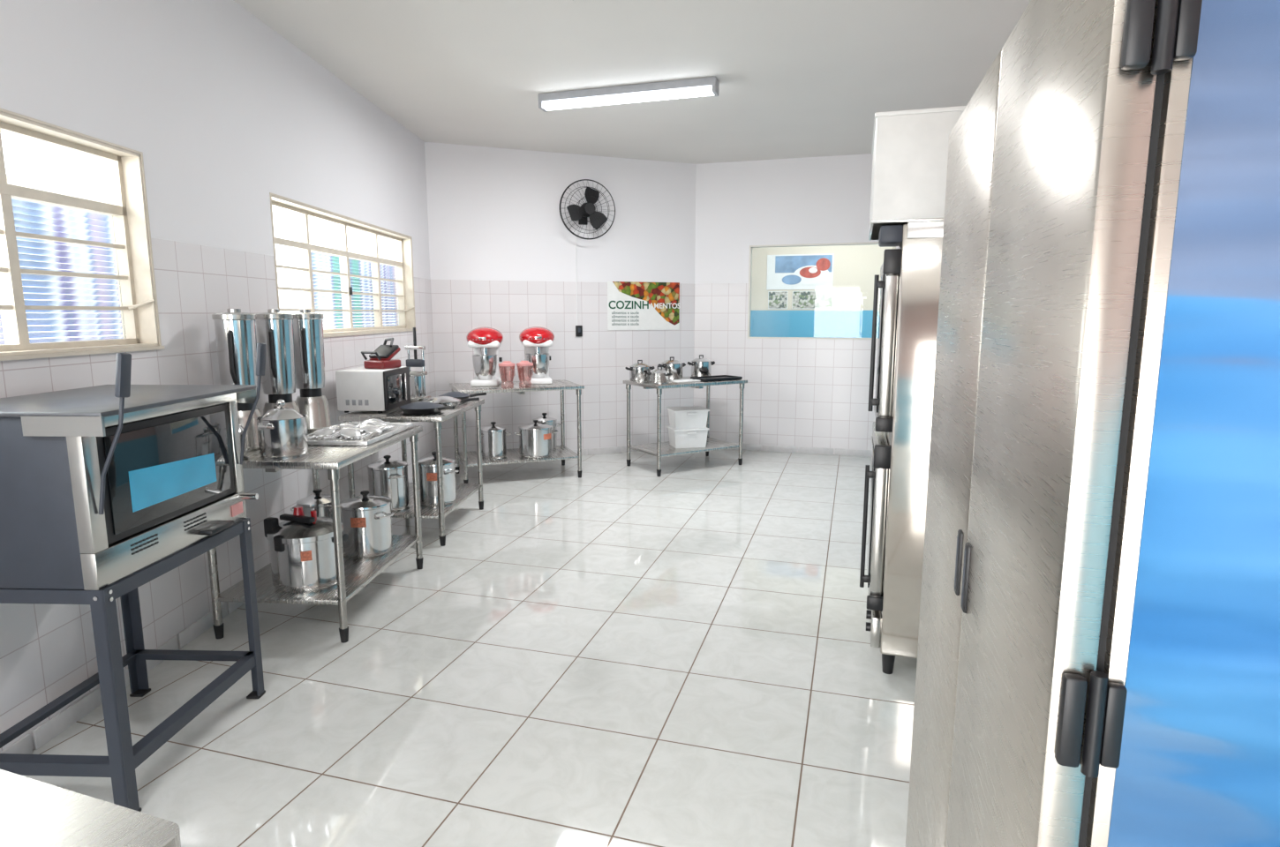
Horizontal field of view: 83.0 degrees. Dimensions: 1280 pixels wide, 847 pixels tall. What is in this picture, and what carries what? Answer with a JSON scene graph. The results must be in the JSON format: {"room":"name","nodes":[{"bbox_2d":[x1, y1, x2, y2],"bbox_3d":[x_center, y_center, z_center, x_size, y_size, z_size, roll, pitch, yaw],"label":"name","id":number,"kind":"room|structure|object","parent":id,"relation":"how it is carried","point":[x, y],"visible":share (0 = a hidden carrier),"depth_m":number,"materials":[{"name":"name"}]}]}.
{"room":"commercial kitchen","nodes":[
{"label":"commercial kitchen","id":0,"kind":"room"},
{"bbox_2d":[0,0,436,752],"bbox_3d":[-2.320,-0.451,2.695,0.161,3.280,9.802,0,9,1],"label":"wall","id":1,"kind":"structure","parent":0,"point":[224,113],"depth_m":3.63,"materials":[{"name":"tile"}]},
{"bbox_2d":[0,107,164,361],"bbox_3d":[-2.316,-0.589,2.055,0.154,0.875,2.530,0,9,1],"label":"window","id":2,"kind":"structure","parent":1,"relation":"in","point":[126,207],"depth_m":3.04,"materials":[{"name":"paint"}]},
{"bbox_2d":[0,476,413,754],"bbox_3d":[-2.234,1.134,2.931,0.012,0.075,9.536,0,9,1],"label":"baseboard","id":3,"kind":"structure","parent":1,"relation":"attached to","point":[45,733],"depth_m":2.91,"materials":[{"name":"tile"}]},
{"bbox_2d":[269,192,416,337],"bbox_3d":[-2.237,-1.132,5.613,0.154,0.875,2.530,0,9,1],"label":"window","id":4,"kind":"structure","parent":1,"relation":"in","point":[403,262],"depth_m":5.61,"materials":[{"name":"paint"}]},
{"bbox_2d":[22,449,917,846],"bbox_3d":[0.070,0.982,4.506,8.200,0.100,14.600,3,9,16],"label":"floor","id":5,"kind":"structure","parent":0,"point":[617,654],"depth_m":3.13,"materials":[{"name":"tile"}]},
{"bbox_2d":[0,174,123,344],"bbox_3d":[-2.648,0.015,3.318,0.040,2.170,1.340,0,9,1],"label":"window pane","id":6,"kind":"object","parent":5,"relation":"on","point":[76,223],"visible":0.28,"depth_m":3.33,"materials":[{"name":"glass"}]},
{"bbox_2d":[0,769,180,846],"bbox_3d":[-1.292,1.018,0.917,1.200,0.910,0.700,3,9,19],"label":"worktable","id":7,"kind":"object","parent":5,"relation":"on","point":[33,813],"visible":1,"depth_m":0.99,"materials":[{"name":"grey metal"}]},
{"bbox_2d":[0,342,266,812],"bbox_3d":[-1.825,0.472,2.589,0.676,1.486,0.810,0,9,2],"label":"oven","id":8,"kind":"object","parent":5,"relation":"on","point":[106,491],"visible":0.96,"depth_m":2.30,"materials":[{"name":"grey paint"}]},
{"bbox_2d":[296,248,303,308],"bbox_3d":[-2.597,-1.097,5.495,0.040,0.439,0.045,0,9,1],"label":"shutter","id":9,"kind":"object","parent":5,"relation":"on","point":[298,251],"depth_m":5.55,"materials":[{"name":"paint"}]},
{"bbox_2d":[207,426,423,643],"bbox_3d":[-1.744,0.544,4.028,0.730,0.910,1.120,1,9,3],"label":"worktable","id":10,"kind":"object","parent":5,"relation":"on","point":[353,575],"visible":0.62,"depth_m":3.61,"materials":[{"name":"grey metal"}]},
{"bbox_2d":[211,308,262,450],"bbox_3d":[-2.050,-0.228,3.707,0.209,0.712,0.211,4,9,24],"label":"blender","id":11,"kind":"object","parent":10,"relation":"on","point":[236,337],"visible":0.56,"depth_m":3.62,"materials":[{"name":"silver metal"}]},
{"bbox_2d":[239,424,248,456],"bbox_3d":[-2.010,0.062,3.510,0.190,0.198,0.190,0,9,0],"label":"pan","id":12,"kind":"object","parent":10,"relation":"on","point":[241,428],"visible":0.04,"depth_m":3.52,"materials":[{"name":"silver metal"}]},
{"bbox_2d":[255,308,299,414],"bbox_3d":[-2.010,-0.276,4.023,0.209,0.712,0.211,4,9,24],"label":"blender","id":13,"kind":"object","parent":10,"relation":"on","point":[274,328],"visible":0.71,"depth_m":3.95,"materials":[{"name":"silver metal"}]},
{"bbox_2d":[256,399,308,457],"bbox_3d":[-1.770,0.015,3.583,0.229,0.270,0.250,-5,10,-31],"label":"pot","id":14,"kind":"object","parent":10,"relation":"on","point":[282,432],"visible":1,"depth_m":3.51,"materials":[{"name":"silver metal"}]},
{"bbox_2d":[263,505,348,593],"bbox_3d":[-1.735,0.626,3.752,0.357,0.400,0.399,-8,12,-44],"label":"pressure cooker","id":15,"kind":"object","parent":10,"relation":"on","point":[302,547],"visible":0.9,"depth_m":3.61,"materials":[{"name":"silver metal"}]},
{"bbox_2d":[290,489,332,519],"bbox_3d":[-1.930,0.562,4.354,0.334,0.345,0.237,2,9,10],"label":"cooking pot","id":16,"kind":"object","parent":10,"relation":"on","point":[321,503],"visible":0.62,"depth_m":4.26,"materials":[{"name":"silver metal"}]},
{"bbox_2d":[292,309,331,431],"bbox_3d":[-1.970,-0.320,4.310,0.209,0.712,0.211,4,9,24],"label":"blender","id":17,"kind":"object","parent":10,"relation":"on","point":[307,326],"visible":0.78,"depth_m":4.25,"materials":[{"name":"silver metal"}]},
{"bbox_2d":[307,418,414,445],"bbox_3d":[-1.620,0.032,4.122,0.432,0.069,0.652,1,9,4],"label":"tray","id":18,"kind":"object","parent":10,"relation":"on","point":[366,432],"visible":0.97,"depth_m":3.98,"materials":[{"name":"metal"}]},
{"bbox_2d":[339,490,393,558],"bbox_3d":[-1.600,0.570,4.234,0.351,0.365,0.288,-1,9,-4],"label":"cooking pot","id":19,"kind":"object","parent":10,"relation":"on","point":[366,519],"visible":0.97,"depth_m":4.13,"materials":[{"name":"silver metal"}]},
{"bbox_2d":[309,239,339,249],"bbox_3d":[-2.587,-1.459,5.908,0.040,0.035,0.530,0,9,1],"label":"shutter","id":20,"kind":"object","parent":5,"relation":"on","point":[312,242],"depth_m":5.89,"materials":[{"name":"paint"}]},
{"bbox_2d":[310,251,343,329],"bbox_3d":[-2.587,-1.085,5.961,0.040,0.603,0.511,0,9,1],"label":"shutter","id":21,"kind":"object","parent":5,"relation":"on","point":[325,262],"depth_m":6.00,"materials":[{"name":"paint"}]},
{"bbox_2d":[349,258,374,327],"bbox_3d":[-2.571,-1.191,6.653,0.040,0.602,0.494,0,9,1],"label":"shutter","id":22,"kind":"object","parent":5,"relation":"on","point":[357,267],"depth_m":6.68,"materials":[{"name":"paint"}]},
{"bbox_2d":[379,263,398,326],"bbox_3d":[-2.556,-1.293,7.322,0.040,0.603,0.434,0,9,1],"label":"shutter","id":23,"kind":"object","parent":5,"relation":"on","point":[387,272],"depth_m":7.36,"materials":[{"name":"paint"}]},
{"bbox_2d":[338,399,484,546],"bbox_3d":[-1.655,0.325,5.462,0.720,0.910,1.030,1,9,4],"label":"worktable","id":24,"kind":"object","parent":5,"relation":"on","point":[463,491],"visible":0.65,"depth_m":5.04,"materials":[{"name":"grey metal"}]},
{"bbox_2d":[335,366,410,413],"bbox_3d":[-1.913,-0.251,5.241,0.375,0.295,0.462,0,9,3],"label":"microwave oven","id":25,"kind":"object","parent":24,"relation":"on","point":[358,388],"visible":0.99,"depth_m":5.02,"materials":[{"name":"white plastic"}]},
{"bbox_2d":[361,338,401,369],"bbox_3d":[-1.867,-0.506,5.205,0.180,0.220,0.258,3,9,20],"label":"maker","id":26,"kind":"object","parent":25,"relation":"on","point":[381,357],"visible":1,"depth_m":5.19,"materials":[{"name":"red plastic"}]},
{"bbox_2d":[367,455,409,511],"bbox_3d":[-1.800,0.416,5.182,0.346,0.385,0.278,3,9,17],"label":"cooking pot","id":27,"kind":"object","parent":24,"relation":"on","point":[388,478],"visible":0.88,"depth_m":5.08,"materials":[{"name":"silver metal"}]},
{"bbox_2d":[405,327,430,403],"bbox_3d":[-1.780,-0.461,5.675,0.180,0.580,0.220,2,9,10],"label":"cutter","id":28,"kind":"object","parent":24,"relation":"on","point":[417,378],"visible":0.88,"depth_m":5.69,"materials":[{"name":"silver metal"}]},
{"bbox_2d":[399,401,454,414],"bbox_3d":[-1.485,-0.116,5.085,0.400,0.075,0.309,-1,9,-6],"label":"frying pan","id":29,"kind":"object","parent":24,"relation":"on","point":[418,408],"visible":1,"depth_m":4.98,"materials":[{"name":"black metal"}]},
{"bbox_2d":[418,452,459,506],"bbox_3d":[-1.500,0.396,5.341,0.374,0.375,0.278,5,10,30],"label":"cooking pot","id":30,"kind":"object","parent":24,"relation":"on","point":[427,468],"visible":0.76,"depth_m":5.24,"materials":[{"name":"silver metal"}]},
{"bbox_2d":[420,451,458,466],"bbox_3d":[-1.620,0.371,5.742,0.344,0.305,0.247,0,9,0],"label":"cooking pot","id":31,"kind":"object","parent":24,"relation":"on","point":[432,452],"visible":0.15,"depth_m":5.72,"materials":[{"name":"silver metal"}]},
{"bbox_2d":[421,396,479,406],"bbox_3d":[-1.444,-0.171,5.447,0.384,0.075,0.288,-7,11,-39],"label":"frying pan","id":32,"kind":"object","parent":24,"relation":"on","point":[447,401],"visible":0.68,"depth_m":5.36,"materials":[{"name":"silver metal"}]},
{"bbox_2d":[439,391,486,402],"bbox_3d":[-1.410,-0.218,5.755,0.374,0.075,0.247,-3,9,-20],"label":"frying pan","id":33,"kind":"object","parent":24,"relation":"on","point":[460,395],"visible":0.59,"depth_m":5.68,"materials":[{"name":"black metal"}]},
{"bbox_2d":[449,379,584,483],"bbox_3d":[-1.217,0.068,7.152,1.190,0.910,0.710,-3,9,-21],"label":"worktable","id":34,"kind":"object","parent":5,"relation":"on","point":[468,459],"visible":0.88,"depth_m":7.01,"materials":[{"name":"steel"},{"name":"black rubber"}]},
{"bbox_2d":[466,326,503,386],"bbox_3d":[-1.490,-0.650,6.981,0.350,0.560,0.402,-1,9,-5],"label":"stand mixer","id":35,"kind":"object","parent":34,"relation":"on","point":[485,342],"visible":1,"depth_m":6.85,"materials":[{"name":"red plastic"}]},
{"bbox_2d":[474,421,511,459],"bbox_3d":[-1.420,0.153,7.034,0.344,0.345,0.247,-3,9,-20],"label":"cooking pot","id":36,"kind":"object","parent":34,"relation":"on","point":[493,438],"visible":0.94,"depth_m":6.94,"materials":[{"name":"silver metal"}]},
{"bbox_2d":[498,361,515,366],"bbox_3d":[-1.248,-0.464,6.806,0.159,0.245,0.159,-1,9,-5],"label":"lid","id":37,"kind":"object","parent":34,"relation":"on","point":[504,363],"visible":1,"depth_m":6.75,"materials":[{"name":"pink plastic"}]},
{"bbox_2d":[516,361,533,366],"bbox_3d":[-1.088,-0.472,6.855,0.159,0.245,0.159,-1,9,-5],"label":"blender jar","id":38,"kind":"object","parent":34,"relation":"on","point":[522,363],"visible":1,"depth_m":6.79,"materials":[{"name":"pink plastic"}]},
{"bbox_2d":[512,420,557,459],"bbox_3d":[-1.020,0.138,7.102,0.368,0.355,0.349,4,9,22],"label":"cooking pot","id":39,"kind":"object","parent":34,"relation":"on","point":[535,440],"visible":1,"depth_m":6.97,"materials":[{"name":"silver metal"}]},
{"bbox_2d":[519,326,554,384],"bbox_3d":[-1.020,-0.680,7.178,0.350,0.560,0.402,-2,9,-12],"label":"stand mixer","id":40,"kind":"object","parent":34,"relation":"on","point":[536,341],"visible":1,"depth_m":7.05,"materials":[{"name":"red plastic"}]},
{"bbox_2d":[532,413,561,450],"bbox_3d":[-0.980,0.075,7.447,0.344,0.375,0.247,-3,9,-20],"label":"cooking pot","id":41,"kind":"object","parent":34,"relation":"on","point":[547,420],"visible":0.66,"depth_m":7.38,"materials":[{"name":"silver metal"}]},
{"bbox_2d":[623,376,747,476],"bbox_3d":[0.475,-0.005,7.626,1.130,0.910,0.670,-5,10,-32],"label":"worktable","id":42,"kind":"object","parent":5,"relation":"on","point":[659,449],"visible":0.91,"depth_m":7.48,"materials":[{"name":"steel"},{"name":"black rubber"}]},
{"bbox_2d":[624,360,655,381],"bbox_3d":[0.000,-0.555,7.512,0.292,0.211,0.229,2,9,12],"label":"pot","id":43,"kind":"object","parent":42,"relation":"on","point":[638,372],"visible":1,"depth_m":7.43,"materials":[{"name":"silver metal"}]},
{"bbox_2d":[647,366,672,383],"bbox_3d":[0.200,-0.503,7.338,0.279,0.161,0.187,5,10,30],"label":"pot","id":44,"kind":"object","parent":42,"relation":"on","point":[658,375],"visible":1,"depth_m":7.27,"materials":[{"name":"silver metal"}]},
{"bbox_2d":[657,356,685,379],"bbox_3d":[0.340,-0.595,7.708,0.239,0.231,0.298,4,10,26],"label":"pot","id":45,"kind":"object","parent":42,"relation":"on","point":[673,366],"visible":0.86,"depth_m":7.62,"materials":[{"name":"silver metal"}]},
{"bbox_2d":[669,378,700,383],"bbox_3d":[0.460,-0.438,7.388,0.280,0.016,0.160,-5,10,-32],"label":"cutting board","id":46,"kind":"object","parent":42,"relation":"on","point":[689,380],"visible":1,"depth_m":7.34,"materials":[{"name":"white plastic"}]},
{"bbox_2d":[665,425,709,448],"bbox_3d":[0.501,0.137,7.624,0.390,0.199,0.307,-2,9,-14],"label":"plastic bin","id":47,"kind":"object","parent":42,"relation":"on","point":[681,438],"visible":0.85,"depth_m":7.51,"materials":[{"name":"white plastic"}]},
{"bbox_2d":[665,406,709,429],"bbox_3d":[0.501,-0.060,7.594,0.390,0.199,0.307,-2,9,-14],"label":"plastic bin","id":48,"kind":"object","parent":47,"relation":"on","point":[695,417],"visible":1,"depth_m":7.49,"materials":[{"name":"white plastic"}]},
{"bbox_2d":[687,354,715,376],"bbox_3d":[0.665,-0.625,7.876,0.229,0.241,0.292,7,11,37],"label":"pot","id":49,"kind":"object","parent":42,"relation":"on","point":[700,367],"visible":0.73,"depth_m":7.79,"materials":[{"name":"silver metal"}]},
{"bbox_2d":[690,375,742,381],"bbox_3d":[0.800,-0.476,7.595,0.482,0.027,0.276,-5,10,-32],"label":"baking tray","id":50,"kind":"object","parent":42,"relation":"on","point":[719,377],"visible":0.86,"depth_m":7.57,"materials":[{"name":"black metal"}]},
{"bbox_2d":[859,220,943,674],"bbox_3d":[1.557,0.107,3.397,0.957,1.965,0.906,3,9,16],"label":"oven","id":51,"kind":"object","parent":5,"relation":"on","point":[906,301],"visible":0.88,"depth_m":3.07,"materials":[{"name":"silver metal"}]},
{"bbox_2d":[868,105,966,240],"bbox_3d":[1.450,-1.073,3.179,0.832,0.432,0.752,3,9,16],"label":"box","id":52,"kind":"object","parent":51,"relation":"on","point":[909,152],"visible":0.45,"depth_m":2.90,"materials":[{"name":"white metal"}]},
{"bbox_2d":[905,0,1279,846],"bbox_3d":[0.959,0.412,1.211,0.807,2.020,1.128,2,9,15],"label":"refrigerator","id":53,"kind":"object","parent":5,"relation":"on","point":[1098,663],"visible":1,"depth_m":0.73,"materials":[{"name":"silver metal"}]},
{"bbox_2d":[424,142,696,458],"bbox_3d":[-0.776,-1.264,8.026,3.218,3.280,0.160,-3,9,-21],"label":"wall","id":54,"kind":"structure","parent":0,"point":[502,252],"depth_m":7.85,"materials":[{"name":"tile"}]},
{"bbox_2d":[451,445,638,465],"bbox_3d":[-0.748,0.332,8.187,2.952,0.075,0.012,-3,9,-21],"label":"baseboard","id":55,"kind":"structure","parent":54,"relation":"attached to","point":[613,449],"depth_m":8.31,"materials":[{"name":"tile"}]},
{"bbox_2d":[575,325,582,336],"bbox_3d":[-0.672,-1.022,7.999,0.075,0.120,0.028,-3,9,-21],"label":"light switch","id":56,"kind":"object","parent":54,"relation":"attached to","point":[578,328],"visible":1,"depth_m":7.99,"materials":[{"name":"black plastic"}]},
{"bbox_2d":[559,179,615,325],"bbox_3d":[-0.573,-1.809,7.787,0.619,1.559,0.280,-3,9,-21],"label":"wall fan","id":57,"kind":"object","parent":54,"relation":"attached to","point":[580,214],"visible":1,"depth_m":7.64,"materials":[{"name":"black plastic"}]},
{"bbox_2d":[607,281,680,330],"bbox_3d":[0.052,-1.338,8.245,0.891,0.540,0.009,-3,9,-21],"label":"poster","id":58,"kind":"object","parent":54,"relation":"attached to","point":[631,305],"visible":1,"depth_m":8.24,"materials":[{"name":"paper"}]},
{"bbox_2d":[233,0,1031,164],"bbox_3d":[-0.616,-2.200,2.882,5.747,0.120,11.544,3,9,17],"label":"ceiling","id":59,"kind":"structure","parent":0,"point":[797,79],"depth_m":4.93,"materials":[{"name":"paint"}]},
{"bbox_2d":[537,76,719,112],"bbox_3d":[-0.105,-2.479,5.459,1.400,0.105,0.130,3,9,17],"label":"lamp","id":60,"kind":"object","parent":59,"relation":"attached to","point":[708,86],"visible":1,"depth_m":5.41,"materials":[{"name":"white plastic"}]},
{"bbox_2d":[693,153,878,454],"bbox_3d":[2.138,-1.280,8.131,3.316,3.280,0.161,3,9,16],"label":"wall","id":61,"kind":"structure","parent":0,"point":[808,393],"depth_m":8.22,"materials":[{"name":"tile"}]},
{"bbox_2d":[730,443,870,457],"bbox_3d":[2.110,0.316,8.291,3.050,0.075,0.012,3,9,16],"label":"baseboard","id":62,"kind":"structure","parent":61,"relation":"attached to","point":[745,447],"depth_m":8.34,"materials":[{"name":"tile"}]},
{"bbox_2d":[747,241,878,339],"bbox_3d":[2.011,-1.473,8.102,1.580,1.050,0.090,3,9,16],"label":"window","id":63,"kind":"structure","parent":61,"relation":"in","point":[870,243],"depth_m":8.17,"materials":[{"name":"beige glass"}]},
{"bbox_2d":[750,244,892,338],"bbox_3d":[3.206,-1.618,10.345,4.600,3.280,0.100,3,9,16],"label":"wall","id":64,"kind":"structure","parent":0,"point":[855,267],"depth_m":10.41,"materials":[{"name":"paint"}]},
{"bbox_2d":[768,291,787,308],"bbox_3d":[2.020,-1.810,10.610,0.280,0.260,0.006,3,9,16],"label":"notice sheet","id":65,"kind":"object","parent":64,"relation":"attached to","point":[776,299],"visible":1,"depth_m":10.61,"materials":[{"name":"paper"}]},
{"bbox_2d":[766,253,834,289],"bbox_3d":[2.307,-2.192,10.463,0.940,0.500,0.012,3,9,16],"label":"picture","id":66,"kind":"object","parent":64,"relation":"attached to","point":[787,271],"visible":1,"depth_m":10.46,"materials":[{"name":"paper"}]},
{"bbox_2d":[791,290,834,308],"bbox_3d":[2.499,-1.789,10.470,0.580,0.260,0.007,3,9,16],"label":"notice sheet","id":67,"kind":"object","parent":64,"relation":"attached to","point":[821,299],"visible":1,"depth_m":10.47,"materials":[{"name":"paper"}]}
]}

